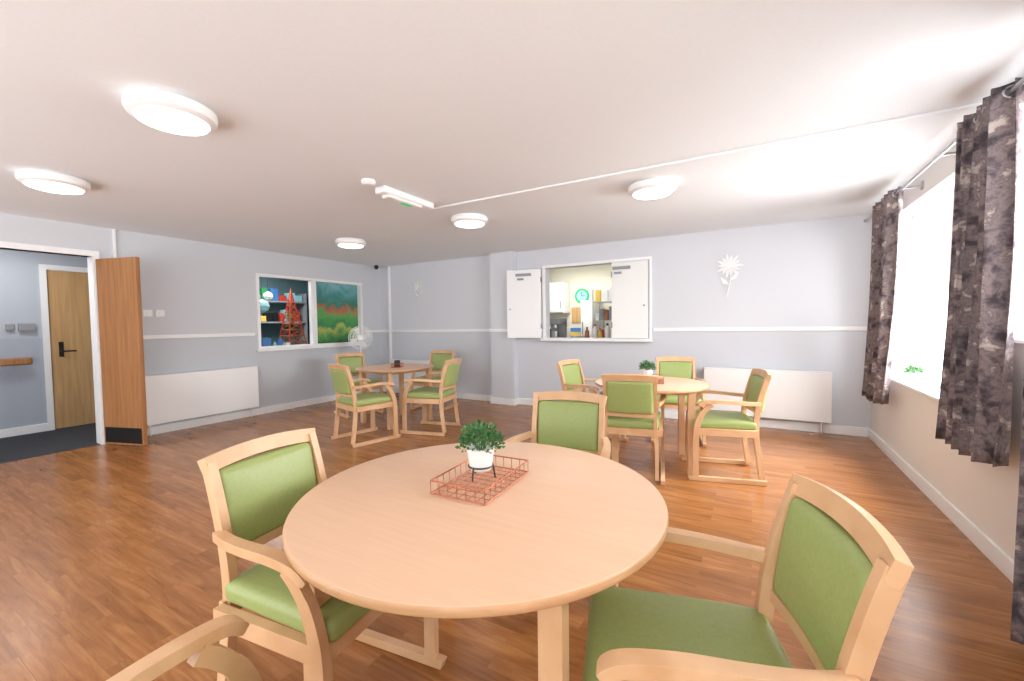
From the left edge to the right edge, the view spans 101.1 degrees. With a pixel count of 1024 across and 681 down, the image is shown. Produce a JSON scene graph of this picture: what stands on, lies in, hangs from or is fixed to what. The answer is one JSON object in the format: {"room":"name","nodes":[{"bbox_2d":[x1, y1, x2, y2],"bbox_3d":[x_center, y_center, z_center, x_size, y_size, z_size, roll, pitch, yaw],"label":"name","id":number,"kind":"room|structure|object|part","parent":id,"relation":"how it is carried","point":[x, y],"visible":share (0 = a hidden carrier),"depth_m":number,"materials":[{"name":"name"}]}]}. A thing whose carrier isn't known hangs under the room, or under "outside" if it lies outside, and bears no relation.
{"room":"care facility","nodes":[
{"label":"care facility","id":0,"kind":"room"},
{"bbox_2d":[0,249,309,429],"bbox_3d":[-5.276,-0.074,5.559,1.918,2.400,7.000,1,3,30],"label":"wall","id":1,"kind":"structure","parent":0,"point":[22,387],"depth_m":5.18,"materials":[{"name":"paint"}]},
{"bbox_2d":[0,357,32,365],"bbox_3d":[-6.157,0.269,4.753,0.095,0.090,1.000,1,3,30],"label":"handrail","id":2,"kind":"object","parent":1,"relation":"attached to","point":[28,360],"visible":1,"depth_m":5.05,"materials":[{"name":"brown wood"}]},
{"bbox_2d":[5,323,35,330],"bbox_3d":[-5.972,-0.163,5.123,0.040,0.090,0.240,1,3,30],"label":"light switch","id":3,"kind":"object","parent":1,"relation":"attached to","point":[21,326],"visible":1,"depth_m":5.13,"materials":[{"name":"grey plastic"}]},
{"bbox_2d":[0,423,47,437],"bbox_3d":[-6.586,1.151,4.094,0.018,0.100,2.860,1,3,30],"label":"baseboard","id":4,"kind":"structure","parent":1,"relation":"attached to","point":[10,432],"depth_m":5.15,"materials":[{"name":"white paint"}]},
{"bbox_2d":[38,264,87,430],"bbox_3d":[-5.668,0.076,5.698,0.040,2.100,0.920,1,3,30],"label":"trim","id":5,"kind":"structure","parent":1,"relation":"attached to","point":[42,267],"depth_m":5.32,"materials":[{"name":"white paint"}]},
{"bbox_2d":[46,270,95,428],"bbox_3d":[-5.668,0.106,5.700,0.100,2.030,0.790,1,3,30],"label":"door","id":6,"kind":"structure","parent":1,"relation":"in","point":[68,292],"depth_m":5.52,"materials":[{"name":"brown wood"}]},
{"bbox_2d":[259,288,307,343],"bbox_3d":[-4.872,-0.442,7.733,0.248,1.156,2.260,1,3,30],"label":"shelf","id":7,"kind":"object","parent":1,"relation":"attached to","point":[302,306],"depth_m":8.37,"materials":[{"name":"grey plastic"}]},
{"bbox_3d":[-4.881,-0.684,7.735,0.170,0.671,2.116,1,3,30],"label":"shelf of boxes","id":8,"kind":"part","parent":7,"relation":"part of"},
{"bbox_2d":[0,213,382,426],"bbox_3d":[-4.495,-0.057,4.872,0.120,2.400,7.984,1,3,30],"label":"wall","id":9,"kind":"structure","parent":0,"point":[200,287],"depth_m":5.63,"materials":[{"name":"paint"}]},
{"bbox_2d":[0,241,104,444],"bbox_3d":[-4.997,0.119,3.989,0.150,2.130,1.660,1,3,30],"label":"trim","id":10,"kind":"structure","parent":9,"relation":"attached to","point":[91,256],"depth_m":4.62,"materials":[{"name":"white paint"}]},
{"bbox_2d":[112,229,116,257],"bbox_3d":[-4.475,-1.089,4.744,0.025,0.330,0.025,1,3,30],"label":"trim","id":11,"kind":"structure","parent":9,"relation":"attached to","point":[113,230],"depth_m":4.74,"materials":[{"name":"white paint"}]},
{"bbox_2d":[96,257,147,445],"bbox_3d":[-4.254,0.125,4.594,0.557,2.030,0.056,0,2,12],"label":"door","id":12,"kind":"structure","parent":9,"relation":"in","point":[118,279],"depth_m":4.56,"materials":[{"name":"brown wood"}]},
{"bbox_2d":[143,310,164,316],"bbox_3d":[-4.303,-0.325,5.064,0.017,0.075,0.206,1,3,30],"label":"light switch","id":13,"kind":"object","parent":9,"relation":"attached to","point":[146,313],"visible":1,"depth_m":5.07,"materials":[{"name":"white plastic"}]},
{"bbox_2d":[143,330,380,338],"bbox_3d":[-3.503,-0.106,6.464,0.018,0.045,3.934,1,3,30],"label":"trim","id":14,"kind":"structure","parent":9,"relation":"attached to","point":[366,331],"depth_m":5.47,"materials":[{"name":"white paint"}]},
{"bbox_2d":[147,388,379,435],"bbox_3d":[-4.457,1.095,4.817,0.018,0.100,7.834,1,3,30],"label":"baseboard","id":15,"kind":"structure","parent":9,"relation":"attached to","point":[175,426],"depth_m":5.88,"materials":[{"name":"white paint"}]},
{"bbox_2d":[255,273,362,351],"bbox_3d":[-3.244,-0.445,6.949,0.120,1.140,1.960,1,3,30],"label":"window","id":16,"kind":"structure","parent":9,"relation":"in","point":[311,281],"depth_m":6.89,"materials":[{"name":"white paint"}]},
{"bbox_2d":[316,282,357,343],"bbox_3d":[-3.075,-0.480,7.404,0.010,1.100,0.930,1,3,30],"label":"mural","id":17,"kind":"object","parent":9,"relation":"attached to","point":[337,308],"visible":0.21,"depth_m":7.39},
{"bbox_2d":[390,359,441,392],"bbox_3d":[-1.713,0.677,7.634,1.250,0.642,0.100,1,3,30],"label":"radiator","id":18,"kind":"object","parent":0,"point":[422,373],"visible":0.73,"depth_m":7.67,"materials":[{"name":"white metal"}]},
{"bbox_2d":[0,0,1023,266],"bbox_3d":[-1.186,-1.286,2.918,7.784,0.120,7.984,1,3,30],"label":"ceiling","id":19,"kind":"structure","parent":0,"point":[438,102],"depth_m":2.21,"materials":[{"name":"paint"}]},
{"bbox_2d":[15,169,90,194],"bbox_3d":[-3.387,-1.158,3.122,0.384,0.095,0.384,1,3,30],"label":"ceiling light","id":20,"kind":"object","parent":19,"relation":"attached to","point":[43,180],"depth_m":3.03,"materials":[{"name":"white plastic"}]},
{"bbox_2d":[121,88,217,135],"bbox_3d":[-1.731,-1.142,2.151,0.384,0.095,0.384,1,3,30],"label":"ceiling light","id":21,"kind":"object","parent":19,"relation":"attached to","point":[163,110],"depth_m":2.06,"materials":[{"name":"white plastic"}]},
{"bbox_2d":[260,277,272,312],"bbox_3d":[-4.103,-0.897,6.895,0.219,0.890,0.770,-1,2,-15],"label":"lanterns","id":22,"kind":"object","parent":19,"relation":"hanging from","point":[264,305],"visible":0.66,"depth_m":6.91,"materials":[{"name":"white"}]},
{"bbox_2d":[335,238,365,248],"bbox_3d":[-2.117,-1.268,5.539,0.384,0.095,0.384,1,3,30],"label":"ceiling light","id":23,"kind":"object","parent":19,"relation":"attached to","point":[351,243],"depth_m":5.41,"materials":[{"name":"white plastic"}]},
{"bbox_2d":[361,178,375,186],"bbox_3d":[-1.113,-1.221,3.269,0.110,0.040,0.110,1,3,30],"label":"smoke detector","id":24,"kind":"object","parent":19,"relation":"attached to","point":[368,182],"visible":1,"depth_m":3.23,"materials":[{"name":"white paint"}]},
{"bbox_2d":[375,185,433,209],"bbox_3d":[-0.916,-1.216,3.653,0.120,0.082,0.600,1,3,30],"label":"exit light","id":25,"kind":"object","parent":19,"relation":"attached to","point":[388,193],"visible":1,"depth_m":3.56,"materials":[{"name":"white paint"}]},
{"bbox_2d":[451,213,487,227],"bbox_3d":[-0.447,-1.247,4.432,0.384,0.095,0.384,1,3,30],"label":"ceiling light","id":26,"kind":"object","parent":19,"relation":"attached to","point":[464,220],"depth_m":4.31,"materials":[{"name":"white plastic"}]},
{"bbox_2d":[628,177,676,199],"bbox_3d":[1.151,-1.231,3.459,0.384,0.095,0.384,1,3,30],"label":"ceiling light","id":27,"kind":"object","parent":19,"relation":"attached to","point":[657,187],"depth_m":3.35,"materials":[{"name":"white plastic"}]},
{"bbox_2d":[428,102,981,210],"bbox_3d":[0.857,-1.254,3.134,3.852,0.016,0.025,1,3,30],"label":"trim","id":28,"kind":"structure","parent":19,"relation":"attached to","point":[970,106],"depth_m":2.75,"materials":[{"name":"paint"}]},
{"bbox_2d":[0,391,1023,680],"bbox_3d":[-1.812,1.215,3.393,9.202,0.101,7.984,1,3,30],"label":"floor","id":29,"kind":"structure","parent":0,"point":[109,556],"depth_m":2.32,"materials":[{"name":"brown wood"}]},
{"bbox_2d":[106,615,262,680],"bbox_3d":[-0.487,0.818,0.611,0.568,0.872,0.632,1,3,30],"label":"armchair","id":30,"kind":"object","parent":29,"relation":"on","point":[199,645],"visible":1,"depth_m":0.86,"materials":[{"name":"brown wood"}]},
{"bbox_2d":[145,366,258,435],"bbox_3d":[-3.994,0.750,5.497,0.100,0.722,1.300,1,3,30],"label":"radiator","id":31,"kind":"object","parent":29,"relation":"on","point":[170,397],"visible":0.94,"depth_m":5.39,"materials":[{"name":"white metal"}]},
{"bbox_2d":[197,428,446,680],"bbox_3d":[-0.641,0.788,1.437,0.632,0.872,0.568,0,2,23],"label":"armchair","id":32,"kind":"object","parent":29,"relation":"on","point":[251,499],"visible":0.6,"depth_m":1.33,"materials":[{"name":"brown wood"}]},
{"bbox_2d":[334,353,384,418],"bbox_3d":[-2.256,0.627,6.157,0.568,0.872,0.632,-3,3,-42],"label":"armchair","id":33,"kind":"object","parent":29,"relation":"on","point":[358,360],"visible":0.36,"depth_m":6.28,"materials":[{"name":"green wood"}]},
{"bbox_2d":[348,326,372,352],"bbox_3d":[-2.508,0.396,7.016,0.390,1.275,0.380,-1,2,-18],"label":"pedestal fan","id":34,"kind":"object","parent":29,"relation":"on","point":[362,338],"visible":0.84,"depth_m":6.96,"materials":[{"name":"white paint"}]},
{"bbox_2d":[328,364,400,447],"bbox_3d":[-1.680,0.674,4.739,0.568,0.872,0.632,1,3,43],"label":"armchair","id":35,"kind":"object","parent":29,"relation":"on","point":[347,398],"visible":1,"depth_m":4.60,"materials":[{"name":"brown wood"}]},
{"bbox_2d":[355,363,433,429],"bbox_3d":[-1.533,0.712,5.584,1.000,0.730,1.000,1,3,30],"label":"round dining table","id":36,"kind":"object","parent":29,"relation":"on","point":[385,369],"visible":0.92,"depth_m":5.51,"materials":[{"name":"brown wood"}]},
{"bbox_3d":[-1.494,0.321,5.485,0.125,0.050,0.165,-1,2,0],"label":"wire tray","id":37,"kind":"object","parent":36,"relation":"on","visible":0},
{"bbox_2d":[394,360,399,366],"bbox_3d":[-1.494,0.300,5.485,0.076,0.085,0.076,1,3,30],"label":"candle jar","id":38,"kind":"object","parent":37,"relation":"in","point":[397,362],"visible":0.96,"depth_m":5.46,"materials":[{"name":"black glass"}]},
{"bbox_2d":[400,358,461,435],"bbox_3d":[-0.953,0.650,5.120,0.632,0.872,0.568,0,2,15],"label":"armchair","id":39,"kind":"object","parent":29,"relation":"on","point":[424,395],"visible":1,"depth_m":4.93,"materials":[{"name":"brown wood"}]},
{"bbox_2d":[410,350,457,410],"bbox_3d":[-1.190,0.599,6.517,0.568,0.872,0.632,0,2,18],"label":"armchair","id":40,"kind":"object","parent":29,"relation":"on","point":[438,360],"visible":0.38,"depth_m":6.70,"materials":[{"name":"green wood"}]},
{"bbox_2d":[282,442,668,680],"bbox_3d":[-0.095,0.855,1.397,1.150,0.730,1.150,1,3,30],"label":"round dining table","id":41,"kind":"object","parent":29,"relation":"on","point":[373,535],"visible":0.9,"depth_m":1.09,"materials":[{"name":"brown wood"}]},
{"bbox_2d":[430,455,528,504],"bbox_3d":[-0.101,0.462,1.440,0.205,0.045,0.315,0,2,27],"label":"wire tray","id":42,"kind":"object","parent":41,"relation":"on","point":[511,458],"visible":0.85,"depth_m":1.40,"materials":[{"name":"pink wire"}]},
{"bbox_2d":[455,419,505,481],"bbox_3d":[-0.112,0.376,1.466,0.170,0.204,0.173,1,3,30],"label":"potted plant","id":43,"kind":"object","parent":42,"relation":"in","point":[480,455],"visible":1,"depth_m":1.44,"materials":[{"name":"green plant"}]},
{"bbox_3d":[-0.109,0.408,1.466,0.100,0.078,0.100,1,3,30],"label":"pot","id":44,"kind":"part","parent":43,"relation":"part of","materials":[{"name":"white ceramic"}]},
{"bbox_2d":[503,391,610,458],"bbox_3d":[0.248,0.746,2.228,0.568,0.872,0.632,0,2,19],"label":"armchair","id":45,"kind":"object","parent":29,"relation":"on","point":[571,424],"visible":0.4,"depth_m":2.43,"materials":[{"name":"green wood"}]},
{"bbox_2d":[556,359,628,441],"bbox_3d":[0.836,0.650,4.496,0.632,0.872,0.568,1,3,40],"label":"armchair","id":46,"kind":"object","parent":29,"relation":"on","point":[571,376],"visible":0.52,"depth_m":4.59,"materials":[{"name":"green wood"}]},
{"bbox_2d":[600,374,666,484],"bbox_3d":[1.017,0.683,3.585,0.568,0.872,0.632,0,2,19],"label":"armchair","id":47,"kind":"object","parent":29,"relation":"on","point":[631,405],"visible":0.79,"depth_m":3.34,"materials":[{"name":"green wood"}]},
{"bbox_2d":[595,376,709,475],"bbox_3d":[1.257,0.742,3.836,0.980,0.730,0.980,1,3,30],"label":"round dining table","id":48,"kind":"object","parent":29,"relation":"on","point":[681,387],"visible":0.57,"depth_m":3.59,"materials":[{"name":"brown wood"}]},
{"bbox_2d":[652,374,663,383],"bbox_3d":[1.276,0.349,3.842,0.205,0.050,0.305,0,2,20],"label":"wire tray","id":49,"kind":"object","parent":48,"relation":"on","point":[659,379],"visible":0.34,"depth_m":3.79,"materials":[{"name":"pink metal"}]},
{"bbox_2d":[638,360,655,374],"bbox_3d":[1.237,0.270,3.860,0.161,0.193,0.164,1,3,30],"label":"potted plant","id":50,"kind":"object","parent":49,"relation":"in","point":[647,371],"visible":0.91,"depth_m":3.83,"materials":[{"name":"green plant"}]},
{"bbox_3d":[1.240,0.301,3.860,0.095,0.074,0.095,1,3,30],"label":"pot","id":51,"kind":"part","parent":50,"relation":"part of","materials":[{"name":"white ceramic"}]},
{"bbox_2d":[651,356,706,446],"bbox_3d":[1.807,0.632,4.628,0.568,0.872,0.632,0,2,18],"label":"armchair","id":52,"kind":"object","parent":29,"relation":"on","point":[685,368],"visible":0.34,"depth_m":4.80,"materials":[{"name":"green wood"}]},
{"bbox_2d":[681,368,771,485],"bbox_3d":[1.784,0.675,3.540,0.632,0.872,0.568,0,2,16],"label":"armchair","id":53,"kind":"object","parent":29,"relation":"on","point":[707,422],"visible":0.87,"depth_m":3.35,"materials":[{"name":"brown wood"}]},
{"bbox_2d":[583,473,913,680],"bbox_3d":[0.459,0.791,1.008,0.632,0.872,0.568,0,2,14],"label":"armchair","id":54,"kind":"object","parent":29,"relation":"on","point":[834,573],"visible":0.93,"depth_m":0.96,"materials":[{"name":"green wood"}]},
{"bbox_2d":[704,367,831,433],"bbox_3d":[2.972,0.688,4.978,1.280,0.702,0.100,1,3,30],"label":"radiator","id":55,"kind":"object","parent":29,"relation":"on","point":[802,395],"visible":0.87,"depth_m":4.82,"materials":[{"name":"white metal"}]},
{"bbox_2d":[549,264,611,330],"bbox_3d":[1.155,-0.298,7.846,4.800,2.500,2.826,1,3,30],"label":"wall","id":56,"kind":"structure","parent":0,"point":[596,277],"depth_m":9.12,"materials":[{"name":"beige paint"}]},
{"bbox_2d":[549,282,569,313],"bbox_3d":[0.572,-0.927,9.434,1.400,0.650,0.360,1,3,30],"label":"upper cabinet","id":57,"kind":"object","parent":56,"relation":"attached to","point":[559,291],"visible":0.27,"depth_m":9.03,"materials":[{"name":"white wood"}]},
{"bbox_2d":[572,307,580,322],"bbox_3d":[1.486,-0.552,9.144,0.400,0.340,0.025,1,3,30],"label":"cutting board","id":58,"kind":"object","parent":56,"relation":"attached to","point":[576,311],"visible":0.63,"depth_m":9.18,"materials":[{"name":"brown wood"}]},
{"bbox_2d":[575,289,588,302],"bbox_3d":[1.511,-0.962,9.101,0.320,0.320,0.038,1,3,30],"label":"wall clock","id":59,"kind":"object","parent":56,"relation":"attached to","point":[581,294],"visible":0.88,"depth_m":9.09,"materials":[{"name":"green plastic"}]},
{"bbox_2d":[541,338,652,341],"bbox_3d":[1.213,-0.015,6.091,1.630,0.039,0.300,1,3,30],"label":"windowsill","id":60,"kind":"structure","parent":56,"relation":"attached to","point":[542,339],"depth_m":5.92,"materials":[{"name":"white paint"}]},
{"bbox_2d":[380,213,871,427],"bbox_3d":[0.660,-0.183,6.341,7.364,2.400,0.264,1,3,30],"label":"wall","id":61,"kind":"structure","parent":0,"point":[816,272],"depth_m":5.40,"materials":[{"name":"paint"}]},
{"bbox_2d":[387,266,391,359],"bbox_3d":[-2.319,-0.259,8.024,0.035,2.300,0.040,1,3,30],"label":"trim","id":62,"kind":"structure","parent":61,"relation":"attached to","point":[388,267],"depth_m":8.00,"materials":[{"name":"white paint"}]},
{"bbox_2d":[414,281,422,301],"bbox_3d":[-1.687,-0.886,7.631,0.228,0.406,0.036,1,3,30],"label":"wall art","id":63,"kind":"object","parent":61,"relation":"attached to","point":[418,286],"visible":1,"depth_m":7.63,"materials":[{"name":"white paint"}]},
{"bbox_2d":[507,269,541,337],"bbox_3d":[0.187,-0.561,6.453,0.550,1.040,0.068,0,2,17],"label":"shutter","id":64,"kind":"object","parent":61,"relation":"attached to","point":[524,298],"visible":1,"depth_m":6.45,"materials":[{"name":"white paint"}]},
{"bbox_2d":[542,256,651,337],"bbox_3d":[1.167,-0.580,6.022,1.610,1.094,0.020,1,3,30],"label":"trim","id":65,"kind":"structure","parent":61,"relation":"attached to","point":[649,258],"depth_m":5.96,"materials":[{"name":"white paint"}]},
{"bbox_2d":[381,327,866,331],"bbox_3d":[0.632,-0.153,6.273,7.346,0.045,0.152,1,3,30],"label":"trim","id":66,"kind":"structure","parent":61,"relation":"attached to","point":[724,328],"depth_m":5.18,"materials":[{"name":"white paint"}]},
{"bbox_2d":[383,386,867,436],"bbox_3d":[0.639,0.969,6.321,7.328,0.100,0.152,1,3,30],"label":"baseboard","id":67,"kind":"structure","parent":61,"relation":"attached to","point":[767,423],"depth_m":4.96,"materials":[{"name":"white paint"}]},
{"bbox_2d":[611,260,647,337],"bbox_3d":[1.589,-0.551,5.723,0.500,1.040,0.068,1,3,30],"label":"shutter","id":68,"kind":"object","parent":61,"relation":"attached to","point":[629,278],"visible":1,"depth_m":5.71,"materials":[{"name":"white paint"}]},
{"bbox_2d":[717,253,743,296],"bbox_3d":[2.659,-0.800,5.137,0.299,0.533,0.047,1,3,30],"label":"wall art","id":69,"kind":"object","parent":61,"relation":"attached to","point":[728,264],"visible":1,"depth_m":5.14,"materials":[{"name":"white paint"}]},
{"bbox_2d":[870,138,1023,559],"bbox_3d":[2.050,0.002,1.111,0.250,2.400,7.964,1,3,30],"label":"wall","id":70,"kind":"structure","parent":0,"point":[987,495],"depth_m":2.90,"materials":[{"name":"paint"}]},
{"bbox_2d":[891,376,939,400],"bbox_3d":[3.151,0.378,3.171,0.178,0.020,1.756,1,3,30],"label":"windowsill","id":71,"kind":"object","parent":70,"relation":"attached to","point":[929,390],"visible":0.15,"depth_m":3.31,"materials":[{"name":"white plastic"}]},
{"bbox_2d":[903,364,925,381],"bbox_3d":[3.422,0.272,3.589,0.144,0.147,0.147,1,3,30],"label":"windowsill plant","id":72,"kind":"object","parent":71,"relation":"on","point":[912,376],"depth_m":3.57,"materials":[{"name":"green plant"}]},
{"bbox_2d":[910,190,953,387],"bbox_3d":[3.247,-0.351,3.083,0.060,1.480,1.760,1,3,30],"label":"window","id":73,"kind":"structure","parent":70,"relation":"in","point":[918,220],"depth_m":3.79,"materials":[{"name":"white plastic"}]},
{"bbox_2d":[868,428,1013,582],"bbox_3d":[1.917,1.152,1.166,0.018,0.100,7.834,1,3,30],"label":"baseboard","id":74,"kind":"structure","parent":70,"relation":"attached to","point":[991,550],"depth_m":2.60,"materials":[{"name":"white paint"}]},
{"bbox_2d":[864,77,1023,222],"bbox_3d":[2.560,-1.135,2.373,0.139,0.060,4.394,1,3,30],"label":"pole","id":75,"kind":"object","parent":70,"relation":"attached to","point":[1020,83],"visible":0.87,"depth_m":2.64,"materials":[{"name":"silver metal"}]},
{"bbox_2d":[861,186,903,404],"bbox_3d":[3.292,-0.334,3.760,0.111,1.807,0.903,1,3,30],"label":"curtain","id":76,"kind":"object","parent":75,"relation":"hanging from","point":[887,213],"visible":0.98,"depth_m":3.66,"materials":[{"name":"fabric"}]},
{"bbox_2d":[935,77,1023,466],"bbox_3d":[2.378,-0.285,2.164,0.119,1.756,0.663,1,3,30],"label":"curtain","id":77,"kind":"object","parent":75,"relation":"hanging from","point":[974,416],"visible":0.98,"depth_m":2.02,"materials":[{"name":"fabric"}]},
{"bbox_2d":[1010,377,1023,644],"bbox_3d":[1.780,0.029,1.235,0.118,2.296,0.812,1,3,30],"label":"curtain","id":78,"kind":"object","parent":75,"relation":"hanging from","point":[1017,619],"visible":1,"depth_m":1.60,"materials":[{"name":"fabric"}]},
{"bbox_2d":[1014,338,1023,343],"bbox_3d":[2.065,0.035,1.269,0.178,0.020,1.846,1,3,30],"label":"windowsill","id":79,"kind":"object","parent":70,"relation":"attached to","point":[1016,340],"depth_m":1.97,"materials":[{"name":"white plastic"}]},
{"bbox_3d":[1.152,1.003,7.861,4.600,0.100,2.706,1,3,30],"label":"floor","id":80,"kind":"structure","parent":0,"visible":0},
{"bbox_2d":[581,300,602,337],"bbox_3d":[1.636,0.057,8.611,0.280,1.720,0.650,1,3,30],"label":"refrigerator","id":81,"kind":"object","parent":80,"relation":"on","point":[586,306],"visible":0.25,"depth_m":8.35,"materials":[{"name":"white metal"}]},
{"bbox_2d":[592,289,611,328],"bbox_3d":[1.919,-0.009,7.897,0.720,1.900,0.400,1,3,30],"label":"storage rack","id":82,"kind":"object","parent":80,"relation":"on","point":[593,302],"visible":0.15,"depth_m":7.88,"materials":[{"name":"silver metal"}]},
{"bbox_2d":[595,288,611,337],"bbox_3d":[1.913,-0.477,7.856,0.664,0.994,0.240,1,3,30],"label":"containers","id":83,"kind":"object","parent":82,"relation":"in","point":[600,295],"visible":0.27,"depth_m":7.84,"materials":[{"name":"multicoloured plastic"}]},
{"bbox_3d":[1.139,0.489,6.926,2.340,1.000,0.560,1,3,30],"label":"countertop","id":84,"kind":"structure","parent":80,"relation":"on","visible":0},
{"bbox_2d":[550,318,566,337],"bbox_3d":[0.750,-0.192,7.060,0.240,0.360,0.300,1,3,30],"label":"coffee machine","id":85,"kind":"object","parent":84,"relation":"on","point":[558,325],"visible":0.87,"depth_m":7.03,"materials":[{"name":"black plastic"}]},
{"bbox_2d":[574,335,584,337],"bbox_3d":[1.114,-0.049,6.973,0.190,0.072,0.190,1,3,30],"label":"plates","id":86,"kind":"object","parent":84,"relation":"on","point":[575,336],"visible":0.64,"depth_m":6.93,"materials":[{"name":"white ceramic"}]},
{"bbox_2d":[585,327,588,337],"bbox_3d":[1.197,-0.112,6.715,0.072,0.215,0.072,1,3,30],"label":"sauce bottle","id":87,"kind":"object","parent":84,"relation":"on","point":[586,330],"visible":0.68,"depth_m":6.68,"materials":[{"name":"brown glass"}]},
{"bbox_2d":[592,324,597,337],"bbox_3d":[1.323,-0.136,6.734,0.086,0.258,0.086,1,3,30],"label":"sauce bottle","id":88,"kind":"object","parent":84,"relation":"on","point":[594,330],"visible":0.75,"depth_m":6.70,"materials":[{"name":"white plastic"}]},
{"bbox_2d":[598,328,601,337],"bbox_3d":[1.378,-0.098,6.588,0.065,0.194,0.065,1,3,30],"label":"sauce bottle","id":89,"kind":"object","parent":84,"relation":"on","point":[600,331],"visible":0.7,"depth_m":6.56,"materials":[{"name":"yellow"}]},
{"bbox_2d":[605,323,610,337],"bbox_3d":[1.494,-0.138,6.589,0.090,0.269,0.090,1,3,30],"label":"sauce bottle","id":90,"kind":"object","parent":84,"relation":"on","point":[607,329],"visible":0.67,"depth_m":6.55,"materials":[{"name":"white plastic"}]},
{"bbox_3d":[0.617,0.442,9.334,2.100,0.920,0.620,1,3,30],"label":"countertop","id":91,"kind":"structure","parent":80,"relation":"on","visible":0},
{"bbox_2d":[550,327,570,337],"bbox_3d":[1.027,-0.149,9.033,0.392,0.275,0.287,1,3,30],"label":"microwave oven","id":92,"kind":"object","parent":91,"relation":"on","point":[568,328],"visible":0.16,"depth_m":8.98,"materials":[{"name":"white metal"}]},
{"bbox_2d":[570,328,580,337],"bbox_3d":[1.376,-0.137,8.838,0.242,0.256,0.202,1,3,30],"label":"carton","id":93,"kind":"object","parent":91,"relation":"on","point":[573,331],"visible":0.38,"depth_m":8.76,"materials":[{"name":"blue cardboard"}]},
{"bbox_3d":[-4.172,1.091,7.403,1.818,0.100,2.600,1,3,30],"label":"floor","id":94,"kind":"structure","parent":0,"visible":0},
{"bbox_3d":[-3.951,0.604,6.994,0.800,0.900,1.650,1,3,30],"label":"table","id":95,"kind":"object","parent":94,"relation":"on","visible":0},
{"bbox_2d":[261,337,289,345],"bbox_3d":[-4.082,0.062,6.693,0.757,0.206,0.857,1,3,30],"label":"toys","id":96,"kind":"object","parent":95,"relation":"on","point":[265,341],"visible":0.16,"depth_m":6.53,"materials":[{"name":"blue plastic"}]},
{"bbox_2d":[279,288,306,344],"bbox_3d":[-3.821,-0.388,7.306,0.359,1.048,0.362,1,3,30],"label":"lattice tower","id":97,"kind":"object","parent":95,"relation":"on","point":[291,299],"visible":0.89,"depth_m":7.27,"materials":[{"name":"red plastic"}]}
]}

